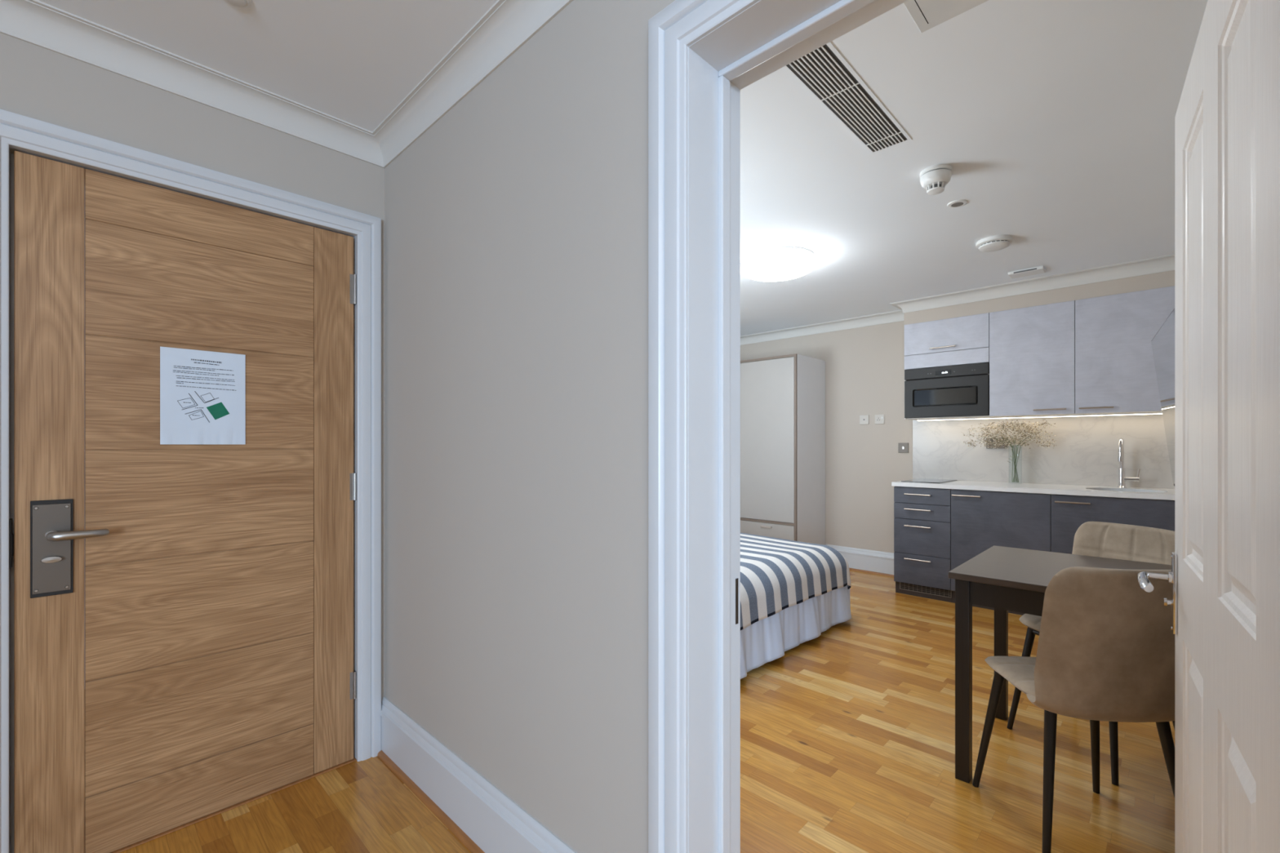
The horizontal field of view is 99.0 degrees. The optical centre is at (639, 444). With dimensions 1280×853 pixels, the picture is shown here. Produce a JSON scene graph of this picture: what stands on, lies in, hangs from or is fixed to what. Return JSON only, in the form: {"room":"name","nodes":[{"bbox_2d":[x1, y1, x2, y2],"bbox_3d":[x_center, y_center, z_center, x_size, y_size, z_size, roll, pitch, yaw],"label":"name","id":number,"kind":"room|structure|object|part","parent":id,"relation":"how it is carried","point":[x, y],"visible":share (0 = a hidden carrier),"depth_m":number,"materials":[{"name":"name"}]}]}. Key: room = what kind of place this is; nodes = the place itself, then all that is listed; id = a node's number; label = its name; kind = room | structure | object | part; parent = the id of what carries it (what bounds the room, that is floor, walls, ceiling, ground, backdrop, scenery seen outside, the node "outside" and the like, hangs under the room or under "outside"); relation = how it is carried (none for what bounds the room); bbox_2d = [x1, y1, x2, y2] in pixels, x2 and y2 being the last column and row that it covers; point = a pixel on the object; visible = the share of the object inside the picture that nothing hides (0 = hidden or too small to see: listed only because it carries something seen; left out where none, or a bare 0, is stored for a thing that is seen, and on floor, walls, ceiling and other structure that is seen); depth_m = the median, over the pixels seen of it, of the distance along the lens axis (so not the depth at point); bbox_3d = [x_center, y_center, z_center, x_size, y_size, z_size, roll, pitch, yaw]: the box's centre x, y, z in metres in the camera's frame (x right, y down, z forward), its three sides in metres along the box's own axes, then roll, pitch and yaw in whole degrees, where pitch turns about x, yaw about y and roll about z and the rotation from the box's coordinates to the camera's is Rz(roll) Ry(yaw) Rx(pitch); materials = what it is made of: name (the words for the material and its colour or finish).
{"room":"studio apartment","nodes":[
{"label":"studio apartment","id":0,"kind":"room"},
{"bbox_2d":[0,32,384,700],"bbox_3d":[-2.558,-0.025,0.627,0.120,2.450,4.348,0,0,44],"label":"wall","id":1,"kind":"structure","parent":0,"point":[37,82],"depth_m":1.71,"materials":[{"name":"paint"}]},
{"bbox_2d":[8,150,356,852],"bbox_3d":[-1.373,0.202,1.762,0.114,1.984,0.868,0,0,44],"label":"door","id":2,"kind":"structure","parent":1,"relation":"in","point":[184,613],"depth_m":1.68,"materials":[{"name":"brown wood"}]},
{"bbox_3d":[-1.692,0.265,1.471,0.032,0.130,0.006,0,0,44],"label":"strike plate","id":3,"kind":"part","parent":2,"relation":"part of","materials":[{"name":"black metal"}]},
{"bbox_3d":[-1.625,0.285,1.510,0.004,0.243,0.073,0,0,44],"label":"handle plate","id":4,"kind":"part","parent":2,"relation":"part of","materials":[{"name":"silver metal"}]},
{"bbox_3d":[-1.567,0.249,1.524,0.062,0.026,0.126,0,0,44],"label":"lever","id":5,"kind":"part","parent":2,"relation":"part of","materials":[{"name":"metal"}]},
{"bbox_3d":[-1.399,0.202,1.786,0.042,1.984,0.582,0,0,44],"label":"panel","id":6,"kind":"part","parent":2,"relation":"part of","materials":[{"name":"brown wood"}]},
{"bbox_2d":[160,346,245,444],"bbox_3d":[-1.395,-0.151,1.751,0.004,0.300,0.215,0,0,44],"label":"notice","id":7,"kind":"object","parent":2,"relation":"attached to","point":[202,393],"visible":1,"depth_m":1.75,"materials":[{"name":"paper"}]},
{"bbox_2d":[0,108,381,852],"bbox_3d":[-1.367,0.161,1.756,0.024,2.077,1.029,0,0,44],"label":"trim","id":8,"kind":"structure","parent":1,"relation":"attached to","point":[16,130],"depth_m":1.84,"materials":[{"name":"white paint"}]},
{"bbox_2d":[110,756,356,852],"bbox_3d":[-1.397,1.198,1.785,0.060,0.005,0.866,0,0,44],"label":"trim","id":9,"kind":"structure","parent":1,"relation":"attached to","point":[354,759],"depth_m":1.79,"materials":[{"name":"brown wood"}]},
{"bbox_2d":[38,0,497,131],"bbox_3d":[-0.208,-1.212,-1.629,6.435,0.080,4.368,0,0,44],"label":"ceiling","id":10,"kind":"structure","parent":0,"point":[354,62],"depth_m":1.58,"materials":[{"name":"paint"}]},
{"bbox_2d":[223,0,252,8],"bbox_3d":[-1.059,-1.165,1.426,0.076,0.013,0.076,0,0,44],"label":"recessed light","id":11,"kind":"object","parent":10,"relation":"in","point":[238,3],"visible":1,"depth_m":1.44,"materials":[{"name":"white plastic"}]},
{"bbox_2d":[380,0,675,852],"bbox_3d":[1.281,-0.035,-0.016,6.535,2.470,0.110,0,0,44],"label":"wall","id":12,"kind":"structure","parent":0,"point":[516,224],"depth_m":1.47,"materials":[{"name":"paint"}]},
{"bbox_2d":[0,0,573,168],"bbox_3d":[-0.207,-1.129,-1.643,6.415,0.085,4.348,0,0,44],"label":"trim","id":13,"kind":"structure","parent":12,"relation":"attached to","point":[507,25],"depth_m":1.66,"materials":[{"name":"paint"}]},
{"bbox_2d":[377,750,484,852],"bbox_3d":[-0.506,1.192,1.629,1.439,0.016,0.016,0,0,44],"label":"trim","id":14,"kind":"structure","parent":12,"relation":"attached to","point":[444,818],"depth_m":1.79,"materials":[{"name":"brown wood"}]},
{"bbox_2d":[648,0,759,852],"bbox_3d":[0.384,0.160,0.792,1.002,2.080,0.024,0,0,44],"label":"trim","id":15,"kind":"structure","parent":12,"relation":"attached to","point":[681,24],"depth_m":1.10,"materials":[{"name":"white paint"}]},
{"bbox_2d":[120,569,1174,852],"bbox_3d":[0.763,1.230,0.445,8.120,0.060,8.900,0,0,44],"label":"floor","id":16,"kind":"structure","parent":0,"point":[847,735],"depth_m":1.98,"materials":[{"name":"brown wood"}]},
{"bbox_2d":[740,353,825,545],"bbox_3d":[1.201,0.182,5.642,1.207,2.035,0.609,0,0,44],"label":"wardrobe","id":17,"kind":"object","parent":16,"relation":"on","point":[783,397],"visible":0.44,"depth_m":5.22,"materials":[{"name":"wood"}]},
{"bbox_3d":[0.801,-0.043,5.646,0.584,1.533,0.018,0,0,44],"label":"door","id":18,"kind":"part","parent":17,"relation":"part of","materials":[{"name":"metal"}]},
{"bbox_3d":[1.205,0.785,5.224,0.116,0.019,0.013,0,0,44],"label":"handle","id":19,"kind":"part","parent":17,"relation":"part of","materials":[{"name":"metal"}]},
{"bbox_3d":[1.216,0.938,5.234,0.575,0.374,0.018,0,0,44],"label":"drawer","id":20,"kind":"part","parent":17,"relation":"part of","materials":[{"name":"wood"}]},
{"bbox_3d":[1.216,-0.043,5.234,0.575,1.533,0.018,0,0,44],"label":"door","id":21,"kind":"part","parent":17,"relation":"part of","materials":[{"name":"wood"}]},
{"bbox_3d":[1.005,0.182,5.440,1.207,2.035,0.019,0,0,44],"label":"edge frame","id":22,"kind":"part","parent":17,"relation":"part of","materials":[{"name":"white wood"}]},
{"bbox_3d":[1.640,0.182,5.241,0.018,2.035,0.577,0,0,44],"label":"panel","id":23,"kind":"part","parent":17,"relation":"part of","materials":[{"name":"wood"}]},
{"bbox_2d":[740,585,851,679],"bbox_3d":[0.174,0.963,3.863,2.084,0.475,1.682,0,0,44],"label":"bed skirt","id":24,"kind":"object","parent":16,"relation":"on","point":[767,639],"visible":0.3,"depth_m":3.15,"materials":[{"name":"white fabric"}]},
{"bbox_2d":[740,533,851,630],"bbox_3d":[0.205,0.865,3.827,1.977,0.404,1.664,0,0,44],"label":"blanket","id":25,"kind":"object","parent":24,"relation":"on","point":[777,575],"visible":0.34,"depth_m":3.22,"materials":[{"name":"fabric"}]},
{"bbox_2d":[893,486,951,602],"bbox_3d":[2.392,0.767,4.471,0.411,0.866,0.626,0,0,44],"label":"drawer unit","id":26,"kind":"object","parent":16,"relation":"on","point":[922,515],"visible":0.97,"depth_m":4.27,"materials":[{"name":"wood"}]},
{"bbox_3d":[2.171,0.901,4.274,0.191,0.011,0.036,0,0,44],"label":"handle","id":27,"kind":"part","parent":26,"relation":"part of","materials":[{"name":"silver metal"}]},
{"bbox_3d":[2.171,0.640,4.274,0.191,0.011,0.036,0,0,44],"label":"handle","id":28,"kind":"part","parent":26,"relation":"part of","materials":[{"name":"silver metal"}]},
{"bbox_3d":[2.171,0.508,4.274,0.191,0.011,0.036,0,0,44],"label":"handle","id":29,"kind":"part","parent":26,"relation":"part of","materials":[{"name":"silver metal"}]},
{"bbox_3d":[2.171,0.390,4.274,0.191,0.011,0.036,0,0,44],"label":"handle","id":30,"kind":"part","parent":26,"relation":"part of","materials":[{"name":"silver metal"}]},
{"bbox_3d":[2.205,0.984,4.279,0.410,0.236,0.019,0,0,44],"label":"drawer","id":31,"kind":"part","parent":26,"relation":"part of","materials":[{"name":"wood"}]},
{"bbox_3d":[2.205,0.727,4.279,0.410,0.272,0.019,0,0,44],"label":"drawer","id":32,"kind":"part","parent":26,"relation":"part of","materials":[{"name":"wood"}]},
{"bbox_3d":[2.205,0.527,4.279,0.410,0.122,0.019,0,0,44],"label":"drawer","id":33,"kind":"part","parent":26,"relation":"part of","materials":[{"name":"wood"}]},
{"bbox_3d":[2.205,0.401,4.279,0.410,0.125,0.019,0,0,44],"label":"drawer","id":34,"kind":"part","parent":26,"relation":"part of","materials":[{"name":"wood"}]},
{"bbox_3d":[2.231,1.135,4.281,0.376,0.057,0.002,0,0,44],"label":"grille frame","id":35,"kind":"part","parent":26,"relation":"part of","materials":[{"name":"grey metal"}]},
{"bbox_2d":[900,582,951,597],"bbox_3d":[2.233,1.133,4.284,0.374,0.053,0.004,0,0,44],"label":"floor vent","id":36,"kind":"object","parent":26,"relation":"in","point":[906,588],"depth_m":4.28,"materials":[{"name":"black metal"}]},
{"bbox_2d":[951,488,1051,615],"bbox_3d":[2.759,0.767,4.116,0.609,0.866,0.626,0,0,44],"label":"base cabinet","id":37,"kind":"object","parent":16,"relation":"on","point":[981,520],"visible":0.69,"depth_m":3.93,"materials":[{"name":"grey laminate"}]},
{"bbox_3d":[2.412,0.378,4.041,0.185,0.011,0.036,0,0,44],"label":"handle","id":38,"kind":"part","parent":37,"relation":"part of","materials":[{"name":"silver metal"}]},
{"bbox_2d":[891,478,1174,500],"bbox_3d":[2.900,0.317,3.999,1.822,0.032,0.614,0,0,44],"label":"countertop","id":39,"kind":"structure","parent":37,"relation":"on","point":[1057,489],"depth_m":3.83,"materials":[{"name":"white stone"}]},
{"bbox_2d":[901,478,956,483],"bbox_3d":[2.395,0.298,4.521,0.287,0.006,0.488,0,0,44],"label":"induction hob","id":40,"kind":"object","parent":39,"relation":"in","point":[918,480],"visible":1,"depth_m":4.44,"materials":[{"name":"black glass"}]},
{"bbox_2d":[1084,495,1168,500],"bbox_3d":[3.233,0.422,3.641,0.422,0.176,0.340,0,0,44],"label":"sink","id":41,"kind":"object","parent":39,"relation":"in","point":[1085,495],"visible":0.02,"depth_m":3.50,"materials":[{"name":"metal"}]},
{"bbox_2d":[1116,438,1140,488],"bbox_3d":[3.346,0.127,3.748,0.121,0.348,0.190,0,0,44],"label":"tap","id":42,"kind":"object","parent":39,"relation":"on","point":[1122,478],"visible":1,"depth_m":3.80,"materials":[{"name":"silver metal"}]},
{"bbox_3d":[3.317,0.062,3.767,0.029,0.216,0.176,0,0,44],"label":"spout","id":43,"kind":"part","parent":42,"relation":"part of","materials":[{"name":"silver metal"}]},
{"bbox_3d":[3.408,0.210,3.785,0.083,0.086,0.031,0,0,44],"label":"lever","id":44,"kind":"part","parent":42,"relation":"part of","materials":[{"name":"silver metal"}]},
{"bbox_3d":[2.890,0.151,4.209,0.088,0.300,0.088,0,0,44],"label":"vase","id":45,"kind":"object","parent":39,"relation":"on","visible":0},
{"bbox_2d":[960,418,1056,482],"bbox_3d":[2.841,0.044,4.238,0.620,0.490,0.297,0,0,37],"label":"bunch","id":46,"kind":"object","parent":45,"relation":"in","point":[993,437],"visible":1,"depth_m":4.21,"materials":[{"name":"beige plant"}]},
{"bbox_3d":[2.818,0.112,4.258,0.145,0.354,0.012,0,0,35],"label":"stem","id":47,"kind":"part","parent":46,"relation":"part of","materials":[{"name":"green plant"}]},
{"bbox_3d":[2.866,0.112,4.239,0.013,0.354,0.121,0,0,-26],"label":"stem","id":48,"kind":"part","parent":46,"relation":"part of","materials":[{"name":"green plant"}]},
{"bbox_3d":[2.886,0.112,4.189,0.029,0.354,0.040,0,0,7],"label":"stem","id":49,"kind":"part","parent":46,"relation":"part of","materials":[{"name":"green plant"}]},
{"bbox_3d":[2.911,0.112,4.202,0.071,0.354,0.006,0,0,9],"label":"stem","id":50,"kind":"part","parent":46,"relation":"part of","materials":[{"name":"green plant"}]},
{"bbox_3d":[2.914,0.112,4.171,0.009,0.354,0.096,0,0,-31],"label":"stem","id":51,"kind":"part","parent":46,"relation":"part of","materials":[{"name":"green plant"}]},
{"bbox_2d":[948,545,1170,783],"bbox_3d":[1.591,0.828,1.979,0.671,0.745,0.713,0,0,44],"label":"dining table","id":52,"kind":"object","parent":16,"relation":"on","point":[1002,579],"visible":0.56,"depth_m":1.95,"materials":[{"name":"brown wood"}]},
{"bbox_3d":[1.164,0.839,1.966,0.045,0.722,0.045,0,0,44],"label":"leg","id":53,"kind":"part","parent":52,"relation":"part of","materials":[{"name":"brown wood"}]},
{"bbox_3d":[1.589,0.839,2.406,0.045,0.722,0.045,0,0,44],"label":"leg","id":54,"kind":"part","parent":52,"relation":"part of","materials":[{"name":"brown wood"}]},
{"bbox_2d":[972,566,1174,852],"bbox_3d":[1.359,0.768,1.678,0.468,0.868,0.476,0,0,5],"label":"dining chair","id":55,"kind":"object","parent":16,"relation":"on","point":[1105,651],"visible":0.87,"depth_m":1.49,"materials":[{"name":"beige fabric"}]},
{"bbox_3d":[1.206,0.984,1.889,0.030,0.436,0.104,0,0,-33],"label":"leg","id":56,"kind":"part","parent":55,"relation":"part of","materials":[{"name":"black metal"}]},
{"bbox_3d":[1.362,0.737,1.712,0.431,0.046,0.372,0,0,5],"label":"seat","id":57,"kind":"part","parent":55,"relation":"part of","materials":[{"name":"beige fabric"}]},
{"bbox_3d":[1.178,0.984,1.574,0.030,0.436,0.104,0,0,43],"label":"leg","id":58,"kind":"part","parent":55,"relation":"part of","materials":[{"name":"black metal"}]},
{"bbox_3d":[1.546,0.984,1.859,0.030,0.436,0.104,0,0,43],"label":"leg","id":59,"kind":"part","parent":55,"relation":"part of","materials":[{"name":"black metal"}]},
{"bbox_3d":[1.348,0.560,1.560,0.468,0.452,0.238,0,0,5],"label":"backrest","id":60,"kind":"part","parent":55,"relation":"part of","materials":[{"name":"beige fabric"}]},
{"bbox_3d":[1.518,0.984,1.544,0.030,0.436,0.104,0,0,-33],"label":"leg","id":61,"kind":"part","parent":55,"relation":"part of","materials":[{"name":"black metal"}]},
{"bbox_2d":[1007,521,1174,785],"bbox_3d":[1.840,0.768,2.188,0.476,0.868,0.468,0,0,-17],"label":"dining chair","id":62,"kind":"object","parent":16,"relation":"on","point":[1093,539],"visible":0.3,"depth_m":2.27,"materials":[{"name":"beige fabric"}]},
{"bbox_3d":[1.602,0.984,2.294,0.104,0.436,0.030,0,0,21],"label":"leg","id":63,"kind":"part","parent":62,"relation":"part of","materials":[{"name":"black metal"}]},
{"bbox_3d":[1.807,0.737,2.178,0.372,0.046,0.431,0,0,-17],"label":"seat","id":64,"kind":"part","parent":62,"relation":"part of","materials":[{"name":"beige fabric"}]},
{"bbox_3d":[1.803,0.776,2.177,0.280,0.020,0.316,0,0,-17],"label":"seat frame","id":65,"kind":"part","parent":62,"relation":"part of","materials":[{"name":"black metal"}]},
{"bbox_3d":[1.701,0.984,1.967,0.030,0.436,0.104,0,0,35],"label":"leg","id":66,"kind":"part","parent":62,"relation":"part of","materials":[{"name":"black metal"}]},
{"bbox_3d":[1.953,0.560,2.223,0.238,0.452,0.468,0,0,-17],"label":"backrest","id":67,"kind":"part","parent":62,"relation":"part of","materials":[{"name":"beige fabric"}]},
{"bbox_2d":[1051,493,1174,554],"bbox_3d":[3.198,0.767,3.692,0.610,0.866,0.626,0,0,44],"label":"base cabinet","id":68,"kind":"object","parent":16,"relation":"on","point":[1068,512],"visible":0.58,"depth_m":3.53,"materials":[{"name":"grey laminate"}]},
{"bbox_3d":[2.857,0.382,3.611,0.185,0.011,0.036,0,0,44],"label":"handle","id":69,"kind":"part","parent":68,"relation":"part of","materials":[{"name":"silver metal"}]},
{"bbox_2d":[740,320,915,553],"bbox_3d":[2.389,-0.030,4.992,4.140,2.460,0.100,0,0,44],"label":"wall","id":70,"kind":"structure","parent":0,"point":[864,366],"depth_m":5.20,"materials":[{"name":"paint"}]},
{"bbox_2d":[825,544,893,574],"bbox_3d":[2.148,1.095,5.138,0.850,0.210,0.024,0,0,44],"label":"baseboard","id":71,"kind":"structure","parent":70,"relation":"attached to","point":[879,562],"depth_m":5.13,"materials":[{"name":"white paint"}]},
{"bbox_2d":[859,414,868,424],"bbox_3d":[2.122,-0.237,5.173,0.086,0.086,0.010,0,0,44],"label":"wall outlet","id":72,"kind":"object","parent":70,"relation":"attached to","point":[864,420],"visible":1,"depth_m":5.17,"materials":[{"name":"beige plastic"}]},
{"bbox_2d":[848,568,893,577],"bbox_3d":[2.137,1.192,5.127,0.850,0.016,0.016,0,0,44],"label":"trim","id":73,"kind":"structure","parent":70,"relation":"attached to","point":[851,569],"depth_m":5.10,"materials":[{"name":"brown wood"}]},
{"bbox_2d":[875,414,884,423],"bbox_3d":[2.223,-0.237,5.074,0.086,0.086,0.012,0,0,44],"label":"wall outlet","id":74,"kind":"object","parent":70,"relation":"attached to","point":[879,419],"visible":1,"depth_m":5.07,"materials":[{"name":"beige plastic"}]},
{"bbox_2d":[897,443,908,453],"bbox_3d":[2.374,0.028,4.928,0.086,0.088,0.012,0,0,44],"label":"light switch","id":75,"kind":"object","parent":70,"relation":"attached to","point":[902,447],"visible":1,"depth_m":4.93,"materials":[{"name":"grey metal"}]},
{"bbox_2d":[904,312,991,420],"bbox_3d":[2.556,-0.617,4.513,0.618,0.798,0.354,0,0,44],"label":"upper cabinet","id":76,"kind":"object","parent":70,"relation":"attached to","point":[960,340],"visible":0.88,"depth_m":4.40,"materials":[{"name":"white laminate"}]},
{"bbox_3d":[2.440,-0.785,4.404,0.190,0.011,0.036,0,0,44],"label":"handle","id":77,"kind":"part","parent":76,"relation":"part of","materials":[{"name":"silver metal"}]},
{"bbox_2d":[904,362,989,417],"bbox_3d":[2.557,-0.430,4.513,0.613,0.408,0.315,0,0,44],"label":"microwave","id":78,"kind":"object","parent":76,"relation":"in","point":[956,390],"visible":0.99,"depth_m":4.39,"materials":[{"name":"metal"}]},
{"bbox_3d":[2.464,-0.590,4.417,0.613,0.088,0.024,0,0,44],"label":"control panel","id":79,"kind":"part","parent":78,"relation":"part of","materials":[{"name":"metal"}]},
{"bbox_3d":[2.464,-0.883,4.418,0.618,0.261,0.019,0,0,44],"label":"flap door","id":80,"kind":"part","parent":76,"relation":"part of","materials":[{"name":"laminate"}]},
{"bbox_3d":[2.464,-0.693,4.418,0.618,0.113,0.019,0,0,44],"label":"filler panel","id":81,"kind":"part","parent":76,"relation":"part of","materials":[{"name":"laminate"}]},
{"bbox_2d":[916,412,1162,421],"bbox_3d":[3.035,-0.212,4.128,1.750,0.011,0.055,0,0,44],"label":"light","id":82,"kind":"object","parent":76,"relation":"attached to","point":[1146,413],"visible":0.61,"depth_m":4.08,"materials":[{"name":"white plastic"}]},
{"bbox_2d":[989,300,1076,417],"bbox_3d":[2.965,-0.617,4.118,0.516,0.798,0.354,0,0,44],"label":"upper cabinet","id":83,"kind":"object","parent":70,"relation":"attached to","point":[1032,349],"visible":0.98,"depth_m":4.01,"materials":[{"name":"white laminate"}]},
{"bbox_3d":[2.939,-0.253,3.921,0.190,0.011,0.036,0,0,44],"label":"handle","id":84,"kind":"part","parent":83,"relation":"part of","materials":[{"name":"silver metal"}]},
{"bbox_2d":[912,413,1174,488],"bbox_3d":[3.099,0.038,4.226,1.853,0.524,0.014,0,0,44],"label":"backsplash","id":85,"kind":"structure","parent":70,"relation":"attached to","point":[1086,451],"depth_m":4.16,"materials":[{"name":"stone"}]},
{"bbox_2d":[986,437,1007,448],"bbox_3d":[2.883,-0.012,4.417,0.146,0.086,0.012,0,0,44],"label":"socket","id":86,"kind":"object","parent":85,"relation":"attached to","point":[992,440],"visible":0.48,"depth_m":4.42,"materials":[{"name":"grey metal"}]},
{"bbox_2d":[1075,285,1174,414],"bbox_3d":[3.337,-0.617,3.759,0.516,0.798,0.354,0,0,44],"label":"upper cabinet","id":87,"kind":"object","parent":70,"relation":"attached to","point":[1115,371],"visible":0.83,"depth_m":3.67,"materials":[{"name":"white laminate"}]},
{"bbox_3d":[3.124,-0.253,3.743,0.183,0.011,0.036,0,0,44],"label":"handle","id":88,"kind":"part","parent":87,"relation":"part of","materials":[{"name":"silver metal"}]},
{"bbox_2d":[740,0,1207,336],"bbox_3d":[0.903,-1.230,3.453,3.980,0.060,4.218,0,0,44],"label":"ceiling","id":89,"kind":"structure","parent":0,"point":[1053,121],"depth_m":2.26,"materials":[{"name":"paint"}]},
{"bbox_2d":[740,246,815,281],"bbox_3d":[0.889,-1.149,3.533,0.468,0.102,0.475,0,0,44],"label":"ceiling lamp","id":90,"kind":"object","parent":89,"relation":"attached to","point":[776,264],"visible":0.99,"depth_m":3.39,"materials":[{"name":"white plastic"}]},
{"bbox_2d":[782,42,911,154],"bbox_3d":[0.617,-1.198,1.792,0.157,0.004,1.138,0,0,44],"label":"ceiling vent","id":91,"kind":"object","parent":89,"relation":"in","point":[824,73],"visible":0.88,"depth_m":1.89,"materials":[{"name":"metal"}]},
{"bbox_2d":[920,164,951,195],"bbox_3d":[1.297,-1.152,2.397,0.124,0.095,0.124,0,0,44],"label":"smoke detector","id":92,"kind":"object","parent":89,"relation":"attached to","point":[934,179],"visible":1,"depth_m":2.36,"materials":[{"name":"white plastic"}]},
{"bbox_2d":[903,0,988,32],"bbox_3d":[0.819,-1.198,1.233,0.496,0.004,0.512,0,0,44],"label":"ceiling hatch","id":93,"kind":"object","parent":89,"relation":"attached to","point":[926,15],"visible":1,"depth_m":1.50,"materials":[{"name":"white paint"}]},
{"bbox_3d":[0.818,-1.196,1.230,0.442,0.001,0.466,0,0,44],"label":"panel","id":94,"kind":"part","parent":93,"relation":"part of","materials":[{"name":"white paint"}]},
{"bbox_2d":[946,199,967,208],"bbox_3d":[1.577,-1.196,2.717,0.088,0.007,0.088,0,0,44],"label":"sprinkler cover","id":95,"kind":"object","parent":89,"relation":"attached to","point":[961,202],"visible":1,"depth_m":2.71,"materials":[{"name":"white plastic"}]},
{"bbox_2d":[976,235,1012,252],"bbox_3d":[2.080,-1.176,3.211,0.180,0.047,0.180,0,0,44],"label":"smoke detector","id":96,"kind":"object","parent":89,"relation":"attached to","point":[997,242],"visible":1,"depth_m":3.17,"materials":[{"name":"white plastic"}]},
{"bbox_2d":[1008,266,1046,278],"bbox_3d":[2.667,-1.189,3.768,0.200,0.022,0.135,0,0,44],"label":"recessed light","id":97,"kind":"object","parent":89,"relation":"in","point":[1039,269],"visible":1,"depth_m":3.75,"materials":[{"name":"white plastic"}]},
{"bbox_2d":[903,270,1174,324],"bbox_3d":[3.006,-1.109,4.114,1.832,0.183,0.305,0,0,44],"label":"wall","id":98,"kind":"structure","parent":0,"point":[1163,279],"depth_m":3.96,"materials":[{"name":"paint"}]},
{"bbox_2d":[740,253,1174,345],"bbox_3d":[0.903,-1.159,3.453,3.940,0.082,4.178,0,0,44],"label":"trim","id":99,"kind":"structure","parent":98,"relation":"attached to","point":[1165,263],"depth_m":4.20,"materials":[{"name":"paint"}]},
{"bbox_3d":[-0.579,-0.035,1.919,4.140,2.470,0.089,0,0,44],"label":"wall","id":100,"kind":"structure","parent":0,"visible":0},
{"bbox_2d":[735,577,737,624],"bbox_3d":[0.213,0.345,1.205,0.002,0.100,0.010,0,0,44],"label":"strike plate","id":101,"kind":"object","parent":100,"relation":"attached to","point":[736,580],"visible":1,"depth_m":1.20,"materials":[{"name":"silver metal"}]},
{"bbox_2d":[688,0,907,852],"bbox_3d":[0.452,0.191,0.863,0.879,2.019,0.176,0,0,44],"label":"trim","id":102,"kind":"structure","parent":100,"relation":"attached to","point":[767,35],"depth_m":1.13,"materials":[{"name":"white paint"}]},
{"bbox_2d":[1137,0,1279,852],"bbox_3d":[1.011,0.203,0.948,0.176,1.977,0.906,0,0,39],"label":"door","id":103,"kind":"structure","parent":100,"relation":"in","point":[1224,577],"depth_m":0.83,"materials":[{"name":"white paint"}]},
{"bbox_3d":[1.202,0.319,1.273,0.064,0.036,0.128,0,0,39],"label":"lever","id":104,"kind":"part","parent":103,"relation":"part of","materials":[{"name":"silver metal"}]},
{"bbox_3d":[1.261,0.349,1.290,0.008,0.187,0.040,0,0,39],"label":"handle plate","id":105,"kind":"part","parent":103,"relation":"part of","materials":[{"name":"silver metal"}]}
]}

